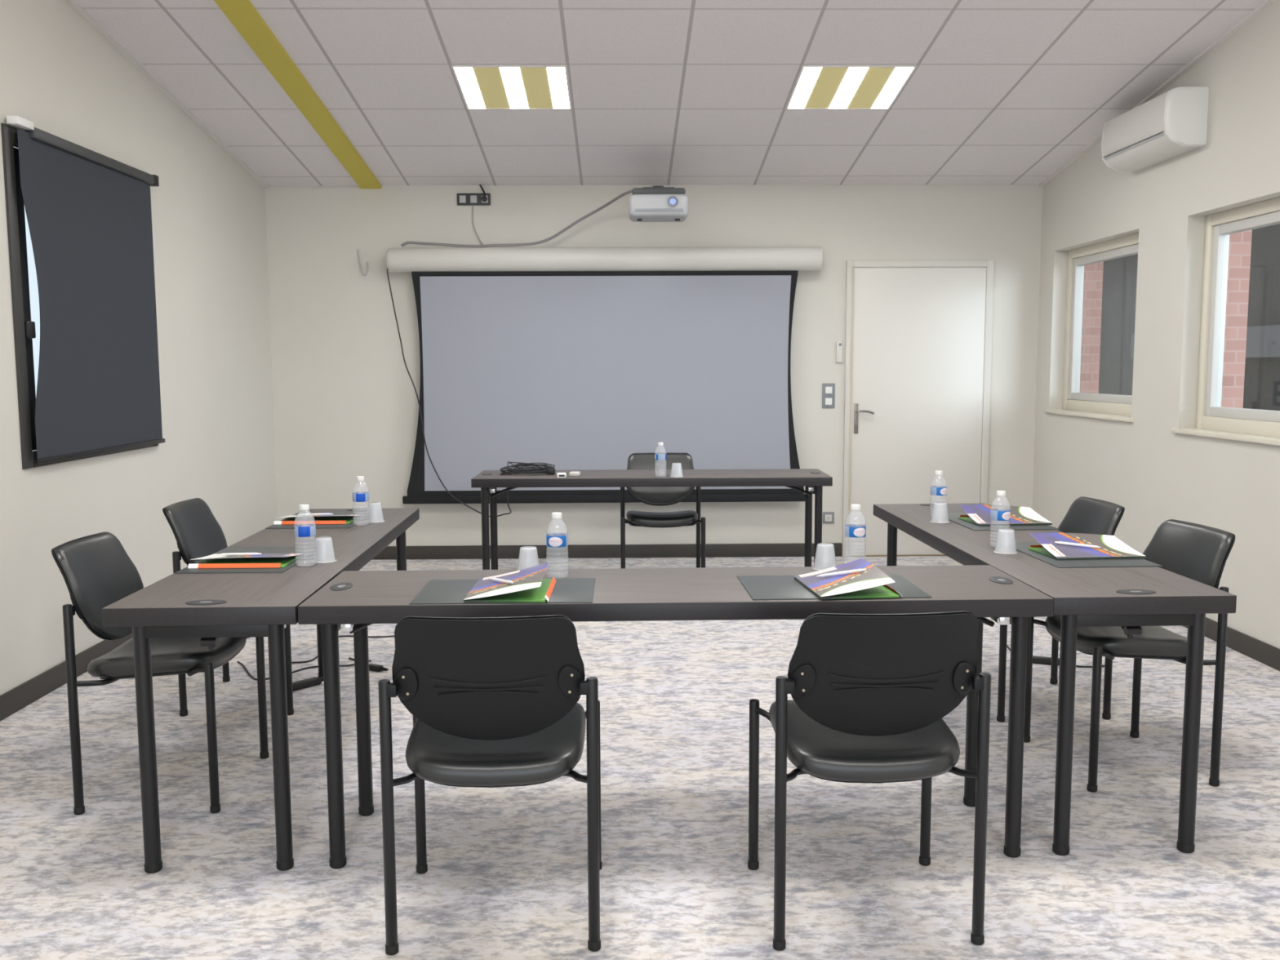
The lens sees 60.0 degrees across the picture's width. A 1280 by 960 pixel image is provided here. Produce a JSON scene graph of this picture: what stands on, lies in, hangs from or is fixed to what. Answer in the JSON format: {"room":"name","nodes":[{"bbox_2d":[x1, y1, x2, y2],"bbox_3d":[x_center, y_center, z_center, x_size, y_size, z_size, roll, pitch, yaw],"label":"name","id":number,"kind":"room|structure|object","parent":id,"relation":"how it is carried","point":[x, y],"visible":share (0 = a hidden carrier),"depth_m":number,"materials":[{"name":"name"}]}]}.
{"room":"meeting room","nodes":[
{"label":"meeting room","id":0,"kind":"room"},
{"bbox_2d":[0,0,277,695],"bbox_3d":[-2.622,-0.936,3.159,0.220,3.992,9.568,0,6,-1],"label":"wall","id":1,"kind":"structure","parent":0,"point":[60,74],"depth_m":5.79,"materials":[{"name":"paint"}]},
{"bbox_2d":[0,632,133,720],"bbox_3d":[-2.497,1.000,3.363,0.014,0.096,9.168,0,6,-1],"label":"baseboard","id":2,"kind":"structure","parent":1,"relation":"attached to","point":[15,700],"depth_m":4.70,"materials":[{"name":"grey"}]},
{"bbox_2d":[0,123,158,469],"bbox_3d":[-2.572,-0.798,5.121,0.095,1.380,1.320,0,6,-1],"label":"window","id":3,"kind":"structure","parent":1,"relation":"in","point":[24,332],"depth_m":4.53,"materials":[{"name":"grey"}]},
{"bbox_2d":[6,115,164,463],"bbox_3d":[-2.508,-0.827,5.152,0.046,1.396,1.355,0,6,-1],"label":"roller blind","id":4,"kind":"object","parent":3,"relation":"attached to","point":[88,211],"visible":1,"depth_m":5.04,"materials":[{"name":"black fabric"}]},
{"bbox_2d":[65,0,269,187],"bbox_3d":[-2.503,-2.205,3.029,0.030,1.324,9.168,0,6,-1],"label":"trim","id":5,"kind":"structure","parent":1,"relation":"attached to","point":[73,3],"depth_m":5.84,"materials":[{"name":"white metal"}]},
{"bbox_2d":[0,555,1279,959],"bbox_3d":[0.203,1.081,3.418,6.013,0.100,9.768,0,6,-1],"label":"floor","id":6,"kind":"structure","parent":0,"point":[506,876],"depth_m":3.28,"materials":[{"name":"carpet"}]},
{"bbox_2d":[51,532,269,814],"bbox_3d":[-1.579,0.602,3.643,0.530,0.824,0.509,0,6,-1],"label":"chair","id":7,"kind":"object","parent":6,"relation":"on","point":[97,571],"visible":0.8,"depth_m":3.46,"materials":[{"name":"black plastic"}]},
{"bbox_2d":[162,497,323,716],"bbox_3d":[-1.651,0.502,4.605,0.530,0.824,0.509,0,6,-1],"label":"chair","id":8,"kind":"object","parent":6,"relation":"on","point":[197,533],"visible":0.49,"depth_m":4.50,"materials":[{"name":"black leather"}]},
{"bbox_2d":[102,507,419,873],"bbox_3d":[-1.197,0.602,3.960,0.505,0.753,2.020,0,6,-2],"label":"folding table","id":9,"kind":"object","parent":6,"relation":"on","point":[209,606],"visible":0.87,"depth_m":3.02,"materials":[{"name":"grey plastic"}]},
{"bbox_2d":[174,546,324,573],"bbox_3d":[-1.265,0.259,3.635,0.330,0.003,0.486,0,6,-1],"label":"desk pad","id":10,"kind":"object","parent":9,"relation":"on","point":[307,551],"visible":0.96,"depth_m":3.70,"materials":[{"name":"grey"}]},
{"bbox_2d":[187,553,303,568],"bbox_3d":[-1.264,0.248,3.567,0.296,0.032,0.225,0,6,-1],"label":"booklet","id":11,"kind":"object","parent":10,"relation":"on","point":[264,560],"visible":0.89,"depth_m":3.53,"materials":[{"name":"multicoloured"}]},
{"bbox_2d":[217,551,261,555],"bbox_3d":[-1.288,0.238,3.565,0.143,0.011,0.009,-1,6,4],"label":"pen","id":12,"kind":"object","parent":11,"relation":"on","point":[246,553],"visible":1,"depth_m":3.56,"materials":[{"name":"white plastic"}]},
{"bbox_2d":[293,504,316,566],"bbox_3d":[-1.061,0.175,3.511,0.065,0.194,0.065,-1,6,-11],"label":"water bottle","id":13,"kind":"object","parent":9,"relation":"on","point":[300,530],"visible":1,"depth_m":3.49,"materials":[{"name":"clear plastic"}]},
{"bbox_2d":[265,511,377,528],"bbox_3d":[-1.301,0.163,4.564,0.330,0.003,0.486,0,6,-1],"label":"desk pad","id":14,"kind":"object","parent":9,"relation":"on","point":[363,513],"visible":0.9,"depth_m":4.45,"materials":[{"name":"grey"}]},
{"bbox_2d":[273,514,361,524],"bbox_3d":[-1.311,0.150,4.516,0.296,0.032,0.225,0,6,-1],"label":"booklet","id":15,"kind":"object","parent":14,"relation":"on","point":[342,518],"visible":0.91,"depth_m":4.50,"materials":[{"name":"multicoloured paper"}]},
{"bbox_2d":[297,512,333,515],"bbox_3d":[-1.323,0.139,4.514,0.143,0.011,0.009,-1,6,-3],"label":"pen","id":16,"kind":"object","parent":15,"relation":"on","point":[319,513],"visible":1,"depth_m":4.51,"materials":[{"name":"white plastic"}]},
{"bbox_2d":[312,536,336,563],"bbox_3d":[-1.024,0.225,3.590,0.076,0.078,0.076,0,6,-1],"label":"plastic cup","id":17,"kind":"object","parent":9,"relation":"on","point":[321,536],"visible":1,"depth_m":3.60,"materials":[{"name":"white"}]},
{"bbox_2d":[351,475,369,525],"bbox_3d":[-1.110,0.082,4.404,0.065,0.194,0.065,-2,6,-13],"label":"water bottle","id":18,"kind":"object","parent":9,"relation":"on","point":[362,496],"visible":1,"depth_m":4.38,"materials":[{"name":"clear plastic"}]},
{"bbox_2d":[365,502,384,522],"bbox_3d":[-1.077,0.131,4.500,0.076,0.078,0.076,0,6,-1],"label":"plastic cup","id":19,"kind":"object","parent":9,"relation":"on","point":[370,502],"visible":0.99,"depth_m":4.51,"materials":[{"name":"white plastic"}]},
{"bbox_2d":[236,660,371,679],"bbox_3d":[-1.570,0.865,5.040,0.626,0.008,0.307,0,6,-1],"label":"cable","id":20,"kind":"object","parent":6,"relation":"on","point":[238,662],"visible":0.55,"depth_m":5.07,"materials":[{"name":"black plastic"}]},
{"bbox_2d":[292,676,323,691],"bbox_3d":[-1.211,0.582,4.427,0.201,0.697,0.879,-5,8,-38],"label":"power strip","id":21,"kind":"object","parent":6,"relation":"on","point":[314,681],"visible":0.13,"depth_m":4.77,"materials":[{"name":"black plastic"}]},
{"bbox_2d":[291,635,394,663],"bbox_3d":[-1.491,0.816,5.505,0.311,0.008,0.740,5,8,39],"label":"cable","id":22,"kind":"object","parent":6,"relation":"on","point":[316,657],"visible":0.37,"depth_m":5.65,"materials":[{"name":"black plastic"}]},
{"bbox_2d":[348,657,387,671],"bbox_3d":[-1.272,0.848,5.111,0.053,0.026,0.330,-6,8,-44],"label":"plug","id":23,"kind":"object","parent":6,"relation":"on","point":[372,667],"visible":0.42,"depth_m":5.03,"materials":[{"name":"black plastic"}]},
{"bbox_2d":[377,614,601,955],"bbox_3d":[-0.354,0.689,2.752,0.509,0.824,0.530,0,6,-2],"label":"chair","id":24,"kind":"object","parent":6,"relation":"on","point":[492,701],"visible":1,"depth_m":2.57,"materials":[{"name":"black plastic"}]},
{"bbox_2d":[471,468,832,569],"bbox_3d":[0.068,0.335,6.478,2.020,0.753,0.505,0,6,0],"label":"folding table","id":25,"kind":"object","parent":6,"relation":"on","point":[814,480],"visible":0.78,"depth_m":6.26,"materials":[{"name":"grey laminate"}]},
{"bbox_2d":[499,461,555,475],"bbox_3d":[-0.655,-0.072,6.438,0.322,0.076,0.171,0,6,-1],"label":"cable bundle","id":26,"kind":"object","parent":25,"relation":"on","point":[549,470],"visible":1,"depth_m":6.41,"materials":[{"name":"black"}]},
{"bbox_2d":[556,472,566,478],"bbox_3d":[-0.442,-0.027,6.238,0.052,0.026,0.061,-1,6,-7],"label":"adapter","id":27,"kind":"object","parent":25,"relation":"on","point":[558,474],"visible":1,"depth_m":6.21,"materials":[{"name":"white plastic"}]},
{"bbox_2d":[568,471,580,475],"bbox_3d":[-0.372,-0.035,6.325,0.060,0.024,0.056,0,6,7],"label":"adapter","id":28,"kind":"object","parent":25,"relation":"on","point":[572,473],"visible":1,"depth_m":6.30,"materials":[{"name":"white plastic"}]},
{"bbox_2d":[654,442,666,476],"bbox_3d":[0.116,-0.115,6.250,0.065,0.194,0.065,0,6,4],"label":"water bottle","id":29,"kind":"object","parent":25,"relation":"on","point":[657,456],"visible":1,"depth_m":6.22,"materials":[{"name":"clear plastic"}]},
{"bbox_2d":[670,462,683,477],"bbox_3d":[0.207,-0.057,6.247,0.076,0.078,0.076,0,6,-1],"label":"plastic cup","id":30,"kind":"object","parent":25,"relation":"on","point":[672,463],"visible":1,"depth_m":6.24,"materials":[{"name":"white plastic"}]},
{"bbox_2d":[620,452,705,568],"bbox_3d":[0.133,0.262,6.829,0.509,0.824,0.530,0,6,-1],"label":"chair","id":31,"kind":"object","parent":6,"relation":"on","point":[652,495],"visible":0.62,"depth_m":6.93,"materials":[{"name":"black plastic"}]},
{"bbox_2d":[297,564,1053,868],"bbox_3d":[0.100,0.671,3.242,2.020,0.753,0.505,0,6,-2],"label":"folding table","id":32,"kind":"object","parent":6,"relation":"on","point":[362,599],"visible":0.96,"depth_m":3.05,"materials":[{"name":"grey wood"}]},
{"bbox_2d":[408,577,595,604],"bbox_3d":[-0.372,0.310,3.108,0.486,0.003,0.330,0,6,-1],"label":"desk pad","id":33,"kind":"object","parent":32,"relation":"on","point":[574,590],"visible":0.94,"depth_m":3.08,"materials":[{"name":"grey"}]},
{"bbox_2d":[463,561,556,602],"bbox_3d":[-0.356,0.282,3.087,0.225,0.057,0.296,0,6,0],"label":"booklet","id":34,"kind":"object","parent":33,"relation":"on","point":[529,585],"visible":0.98,"depth_m":3.03,"materials":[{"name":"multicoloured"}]},
{"bbox_2d":[490,577,513,583],"bbox_3d":[-0.386,0.280,3.087,0.009,0.021,0.142,-4,7,-32],"label":"pen","id":35,"kind":"object","parent":34,"relation":"on","point":[504,580],"visible":1,"depth_m":3.07,"materials":[{"name":"white plastic"}]},
{"bbox_2d":[517,546,538,567],"bbox_3d":[-0.340,0.244,3.383,0.076,0.078,0.076,0,6,-1],"label":"plastic cup","id":36,"kind":"object","parent":32,"relation":"on","point":[523,546],"visible":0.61,"depth_m":3.39,"materials":[{"name":"white"}]},
{"bbox_2d":[546,512,568,578],"bbox_3d":[-0.246,0.194,3.296,0.065,0.194,0.065,0,6,7],"label":"water bottle","id":37,"kind":"object","parent":32,"relation":"on","point":[553,540],"visible":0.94,"depth_m":3.27,"materials":[{"name":"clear plastic"}]},
{"bbox_2d":[813,542,836,570],"bbox_3d":[0.572,0.236,3.418,0.076,0.078,0.076,0,6,-1],"label":"plastic cup","id":38,"kind":"object","parent":32,"relation":"on","point":[820,543],"visible":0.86,"depth_m":3.43,"materials":[{"name":"white"}]},
{"bbox_2d":[737,573,931,599],"bbox_3d":[0.539,0.302,3.148,0.486,0.003,0.330,-1,6,-2],"label":"desk pad","id":39,"kind":"object","parent":32,"relation":"on","point":[758,587],"visible":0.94,"depth_m":3.11,"materials":[{"name":"grey"}]},
{"bbox_2d":[794,558,902,599],"bbox_3d":[0.580,0.275,3.115,0.225,0.057,0.296,-1,6,-6],"label":"booklet","id":40,"kind":"object","parent":39,"relation":"on","point":[871,583],"visible":0.97,"depth_m":3.06,"materials":[{"name":"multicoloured paper"}]},
{"bbox_2d":[816,568,866,577],"bbox_3d":[0.571,0.263,3.144,0.141,0.032,0.009,2,6,18],"label":"pen","id":41,"kind":"object","parent":40,"relation":"on","point":[857,570],"visible":1,"depth_m":3.14,"materials":[{"name":"white plastic"}]},
{"bbox_2d":[844,504,866,564],"bbox_3d":[0.671,0.173,3.454,0.065,0.194,0.065,-2,6,-19],"label":"water bottle","id":42,"kind":"object","parent":32,"relation":"on","point":[855,531],"visible":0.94,"depth_m":3.43,"materials":[{"name":"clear plastic"}]},
{"bbox_2d":[747,610,991,951],"bbox_3d":[0.560,0.683,2.770,0.509,0.824,0.530,-1,6,-3],"label":"chair","id":43,"kind":"object","parent":6,"relation":"on","point":[871,694],"visible":1,"depth_m":2.59,"materials":[{"name":"black plastic"}]},
{"bbox_2d":[873,502,1236,855],"bbox_3d":[1.340,0.583,4.045,0.505,0.753,2.020,0,6,-2],"label":"folding table","id":44,"kind":"object","parent":6,"relation":"on","point":[1130,598],"visible":0.8,"depth_m":3.11,"materials":[{"name":"grey plastic"}]},
{"bbox_2d":[929,470,946,518],"bbox_3d":[1.221,0.059,4.532,0.065,0.194,0.065,-5,7,-36],"label":"water bottle","id":45,"kind":"object","parent":44,"relation":"on","point":[935,490],"visible":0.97,"depth_m":4.51,"materials":[{"name":"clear plastic"}]},
{"bbox_2d":[930,502,950,523],"bbox_3d":[1.198,0.129,4.419,0.076,0.078,0.076,0,6,-1],"label":"plastic cup","id":46,"kind":"object","parent":44,"relation":"on","point":[935,502],"visible":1,"depth_m":4.42,"materials":[{"name":"white plastic"}]},
{"bbox_2d":[933,512,1059,530],"bbox_3d":[1.417,0.164,4.441,0.330,0.003,0.486,-1,6,-3],"label":"desk pad","id":47,"kind":"object","parent":44,"relation":"on","point":[953,517],"visible":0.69,"depth_m":4.28,"materials":[{"name":"grey"}]},
{"bbox_2d":[958,504,1052,526],"bbox_3d":[1.447,0.137,4.405,0.296,0.057,0.225,-1,6,-5],"label":"booklet","id":48,"kind":"object","parent":47,"relation":"on","point":[979,515],"visible":0.91,"depth_m":4.39,"materials":[{"name":"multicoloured paper"}]},
{"bbox_2d":[989,490,1010,547],"bbox_3d":[1.238,0.134,3.806,0.065,0.194,0.065,-4,7,-31],"label":"water bottle","id":49,"kind":"object","parent":44,"relation":"on","point":[997,514],"visible":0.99,"depth_m":3.78,"materials":[{"name":"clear plastic"}]},
{"bbox_2d":[993,528,1017,554],"bbox_3d":[1.223,0.204,3.703,0.076,0.078,0.076,0,6,-1],"label":"plastic cup","id":50,"kind":"object","parent":44,"relation":"on","point":[1001,528],"visible":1,"depth_m":3.71,"materials":[{"name":"white"}]},
{"bbox_2d":[1000,542,1162,568],"bbox_3d":[1.445,0.244,3.671,0.330,0.003,0.486,-1,6,-3],"label":"desk pad","id":51,"kind":"object","parent":44,"relation":"on","point":[1022,547],"visible":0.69,"depth_m":3.51,"materials":[{"name":"grey"}]},
{"bbox_2d":[1027,533,1145,559],"bbox_3d":[1.470,0.215,3.659,0.296,0.057,0.225,-1,6,-5],"label":"booklet","id":52,"kind":"object","parent":51,"relation":"on","point":[1112,548],"visible":1,"depth_m":3.64,"materials":[{"name":"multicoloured paper"}]},
{"bbox_2d":[1054,541,1101,547],"bbox_3d":[1.437,0.212,3.636,0.143,0.020,0.009,1,6,15],"label":"pen","id":53,"kind":"object","parent":52,"relation":"on","point":[1066,543],"visible":1,"depth_m":3.63,"materials":[{"name":"white plastic"}]},
{"bbox_2d":[1006,644,1104,667],"bbox_3d":[1.876,0.800,5.433,0.328,0.028,0.879,-2,6,-15],"label":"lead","id":54,"kind":"object","parent":6,"relation":"on","point":[1036,660],"visible":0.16,"depth_m":5.10,"materials":[{"name":"black plastic"}]},
{"bbox_2d":[996,496,1124,722],"bbox_3d":[1.632,0.498,4.502,0.530,0.824,0.509,-1,6,-3],"label":"chair","id":55,"kind":"object","parent":6,"relation":"on","point":[1085,515],"visible":0.23,"depth_m":4.37,"materials":[{"name":"black leather"}]},
{"bbox_2d":[1023,519,1235,792],"bbox_3d":[1.687,0.570,3.810,0.530,0.824,0.509,-1,6,-6],"label":"chair","id":56,"kind":"object","parent":6,"relation":"on","point":[1199,553],"visible":0.58,"depth_m":3.64,"materials":[{"name":"black leather"}]},
{"bbox_2d":[264,184,1043,554],"bbox_3d":[0.116,-0.771,7.934,5.813,2.651,0.200,0,6,-1],"label":"wall","id":57,"kind":"structure","parent":0,"point":[345,404],"depth_m":7.78,"materials":[{"name":"paint"}]},
{"bbox_2d":[357,249,368,275],"bbox_3d":[-1.926,-1.510,7.697,0.081,0.186,0.035,1,6,10],"label":"wall hook","id":58,"kind":"object","parent":57,"relation":"attached to","point":[358,252],"visible":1,"depth_m":7.70,"materials":[{"name":"grey plastic"}]},
{"bbox_2d":[457,184,490,205],"bbox_3d":[-1.146,-1.966,7.659,0.226,0.138,0.056,0,6,-1],"label":"power socket","id":59,"kind":"object","parent":57,"relation":"attached to","point":[463,199],"visible":1,"depth_m":7.63,"materials":[{"name":"grey plastic"}]},
{"bbox_2d":[471,204,484,244],"bbox_3d":[-1.117,-1.760,7.678,0.110,0.289,0.025,4,7,35],"label":"cable","id":60,"kind":"object","parent":59,"relation":"hanging from","point":[473,205],"visible":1,"depth_m":7.69,"materials":[{"name":"grey plastic"}]},
{"bbox_2d":[385,246,823,503],"bbox_3d":[-0.234,-0.726,7.737,3.000,1.775,0.183,0,6,-1],"label":"projection screen","id":61,"kind":"object","parent":57,"relation":"attached to","point":[566,358],"visible":0.97,"depth_m":7.71,"materials":[{"name":"white fabric"}]},
{"bbox_2d":[386,268,511,516],"bbox_3d":[-1.048,-0.555,7.255,0.536,1.712,1.484,-5,8,-40],"label":"cord","id":62,"kind":"object","parent":61,"relation":"hanging from","point":[387,268],"visible":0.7,"depth_m":7.64,"materials":[{"name":"black plastic"}]},
{"bbox_2d":[400,189,632,247],"bbox_3d":[-0.803,-1.756,7.541,1.654,0.327,0.329,1,6,14],"label":"cable","id":63,"kind":"object","parent":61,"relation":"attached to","point":[617,197],"visible":1,"depth_m":7.60,"materials":[{"name":"grey plastic"}]},
{"bbox_2d":[371,542,841,559],"bbox_3d":[0.123,0.510,7.960,5.385,0.096,0.014,0,6,-1],"label":"baseboard","id":64,"kind":"structure","parent":57,"relation":"attached to","point":[712,550],"depth_m":7.95,"materials":[{"name":"grey"}]},
{"bbox_2d":[629,185,688,222],"bbox_3d":[0.112,-1.820,7.289,0.370,0.300,0.863,0,6,-1],"label":"projector","id":65,"kind":"object","parent":57,"relation":"attached to","point":[655,203],"visible":1,"depth_m":6.88,"materials":[{"name":"grey plastic"}]},
{"bbox_2d":[635,208,683,211],"bbox_3d":[0.119,-1.677,6.881,0.300,0.020,0.004,0,6,-1],"label":"grille","id":66,"kind":"object","parent":65,"relation":"attached to","point":[636,209],"depth_m":6.88,"materials":[{"name":"grey plastic"}]},
{"bbox_2d":[822,511,834,523],"bbox_3d":[1.353,0.272,7.956,0.084,0.084,0.014,0,6,-1],"label":"wall outlet","id":67,"kind":"object","parent":57,"relation":"attached to","point":[828,517],"visible":1,"depth_m":7.95,"materials":[{"name":"grey plastic"}]},
{"bbox_2d":[822,383,835,408],"bbox_3d":[1.339,-0.598,7.866,0.090,0.176,0.014,0,6,-1],"label":"light switch","id":68,"kind":"object","parent":57,"relation":"attached to","point":[828,389],"visible":1,"depth_m":7.86,"materials":[{"name":"grey plastic"}]},
{"bbox_2d":[835,341,842,362],"bbox_3d":[1.408,-0.905,7.831,0.044,0.150,0.026,0,6,-1],"label":"thermostat","id":69,"kind":"object","parent":57,"relation":"attached to","point":[838,344],"visible":1,"depth_m":7.82,"materials":[{"name":"white plastic"}]},
{"bbox_2d":[841,260,994,556],"bbox_3d":[1.972,-0.494,7.854,1.037,2.100,0.081,0,6,-1],"label":"door","id":70,"kind":"structure","parent":57,"relation":"in","point":[918,333],"depth_m":7.86,"materials":[{"name":"paint"}]},
{"bbox_2d":[75,0,1266,186],"bbox_3d":[0.188,-2.302,3.066,6.013,1.548,9.768,0,6,-1],"label":"ceiling","id":71,"kind":"structure","parent":0,"point":[664,92],"depth_m":5.88,"materials":[{"name":"tile"}]},
{"bbox_2d":[213,0,381,188],"bbox_3d":[-1.784,-2.205,3.042,0.142,1.334,9.168,0,6,-1],"label":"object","id":72,"kind":"structure","parent":71,"relation":"attached to","point":[242,14],"depth_m":5.83,"materials":[{"name":"yellow"}]},
{"bbox_2d":[451,65,572,109],"bbox_3d":[-0.675,-2.107,5.962,0.592,0.090,0.587,0,6,-1],"label":"ceiling light","id":73,"kind":"object","parent":71,"relation":"attached to","point":[488,79],"visible":1,"depth_m":5.93,"materials":[{"name":"white plastic"}]},
{"bbox_2d":[453,67,485,108],"bbox_3d":[-0.912,-2.106,5.958,0.092,0.004,0.568,0,-2,-1],"label":"diffuser","id":74,"kind":"object","parent":73,"relation":"attached to","point":[466,77],"depth_m":5.94,"materials":[{"name":"white plastic"}]},
{"bbox_2d":[499,67,528,108],"bbox_3d":[-0.675,-2.107,5.962,0.100,0.004,0.568,0,-2,-1],"label":"diffuser","id":75,"kind":"object","parent":73,"relation":"attached to","point":[512,77],"depth_m":5.95,"materials":[{"name":"white plastic"}]},
{"bbox_2d":[546,67,569,108],"bbox_3d":[-0.437,-2.108,5.966,0.092,0.004,0.568,0,-2,-1],"label":"diffuser","id":76,"kind":"object","parent":73,"relation":"attached to","point":[557,76],"depth_m":5.95,"materials":[{"name":"white plastic"}]},
{"bbox_2d":[785,65,916,109],"bbox_3d":[1.125,-2.118,5.992,0.592,0.090,0.587,0,6,-1],"label":"ceiling light","id":77,"kind":"object","parent":71,"relation":"attached to","point":[835,86],"visible":1,"depth_m":5.96,"materials":[{"name":"white plastic"}]},
{"bbox_2d":[787,67,822,108],"bbox_3d":[0.887,-2.116,5.988,0.092,0.004,0.568,0,-2,-1],"label":"diffuser","id":78,"kind":"object","parent":77,"relation":"attached to","point":[809,76],"depth_m":5.97,"materials":[{"name":"white plastic"}]},
{"bbox_2d":[828,67,868,108],"bbox_3d":[1.125,-2.118,5.992,0.100,0.004,0.568,0,-2,-1],"label":"diffuser","id":79,"kind":"object","parent":77,"relation":"attached to","point":[853,77],"depth_m":5.98,"materials":[{"name":"white plastic"}]},
{"bbox_2d":[871,67,913,108],"bbox_3d":[1.363,-2.119,5.996,0.092,0.004,0.568,0,-2,-1],"label":"diffuser","id":80,"kind":"object","parent":77,"relation":"attached to","point":[899,76],"depth_m":5.98,"materials":[{"name":"white plastic"}]},
{"bbox_2d":[1032,0,1279,648],"bbox_3d":[3.000,-0.970,3.254,0.200,3.992,9.568,0,6,-1],"label":"wall","id":81,"kind":"structure","parent":0,"point":[1157,474],"depth_m":5.91,"materials":[{"name":"paint"}]},
{"bbox_2d":[1044,232,1138,422],"bbox_3d":[2.907,-0.950,6.991,0.190,1.102,1.300,0,6,-1],"label":"window","id":82,"kind":"structure","parent":81,"relation":"in","point":[1098,406],"depth_m":7.41,"materials":[{"name":"beige plastic"}]},
{"bbox_2d":[1101,86,1208,171],"bbox_3d":[2.748,-1.874,5.967,0.205,0.290,0.796,0,6,-1],"label":"air conditioner","id":83,"kind":"object","parent":81,"relation":"attached to","point":[1173,123],"visible":1,"depth_m":5.74,"materials":[{"name":"white plastic"}]},
{"bbox_2d":[1038,0,1275,186],"bbox_3d":[2.880,-2.238,3.119,0.030,1.324,9.168,0,6,-1],"label":"trim","id":84,"kind":"structure","parent":81,"relation":"attached to","point":[1265,4],"depth_m":5.74,"materials":[{"name":"white"}]},
{"bbox_2d":[1171,196,1279,445],"bbox_3d":[2.941,-0.732,5.043,0.190,1.132,1.640,0,6,-1],"label":"window","id":85,"kind":"structure","parent":81,"relation":"in","point":[1213,420],"depth_m":5.70,"materials":[{"name":"beige plastic"}]},
{"bbox_2d":[1182,617,1279,671],"bbox_3d":[2.901,0.968,3.454,0.014,0.096,9.168,0,6,-1],"label":"baseboard","id":86,"kind":"structure","parent":81,"relation":"attached to","point":[1263,652],"depth_m":5.22,"materials":[{"name":"grey"}]},
{"bbox_2d":[1079,229,1252,408],"bbox_3d":[3.111,-0.875,6.786,0.140,1.610,1.910,0,6,-1],"label":"wall","id":87,"kind":"structure","parent":0,"point":[1240,243],"depth_m":5.86,"materials":[{"name":"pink brick"}]},
{"bbox_3d":[16.464,0.946,7.425,26.840,0.200,38.000,0,6,-1],"label":"trim","id":88,"kind":"structure","parent":0,"visible":0},
{"bbox_2d":[1098,223,1279,410],"bbox_3d":[4.331,-2.377,15.213,2.400,4.900,13.400,0,6,-1],"label":"wall","id":89,"kind":"structure","parent":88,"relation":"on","point":[1262,375],"depth_m":9.92,"materials":[{"name":"concrete"}]},
{"bbox_2d":[1130,324,1279,358],"bbox_3d":[5.298,-1.247,10.119,0.250,0.260,3.000,0,6,-1],"label":"trim","id":90,"kind":"structure","parent":89,"relation":"attached to","point":[1262,341],"depth_m":9.23,"materials":[{"name":"grey concrete"}]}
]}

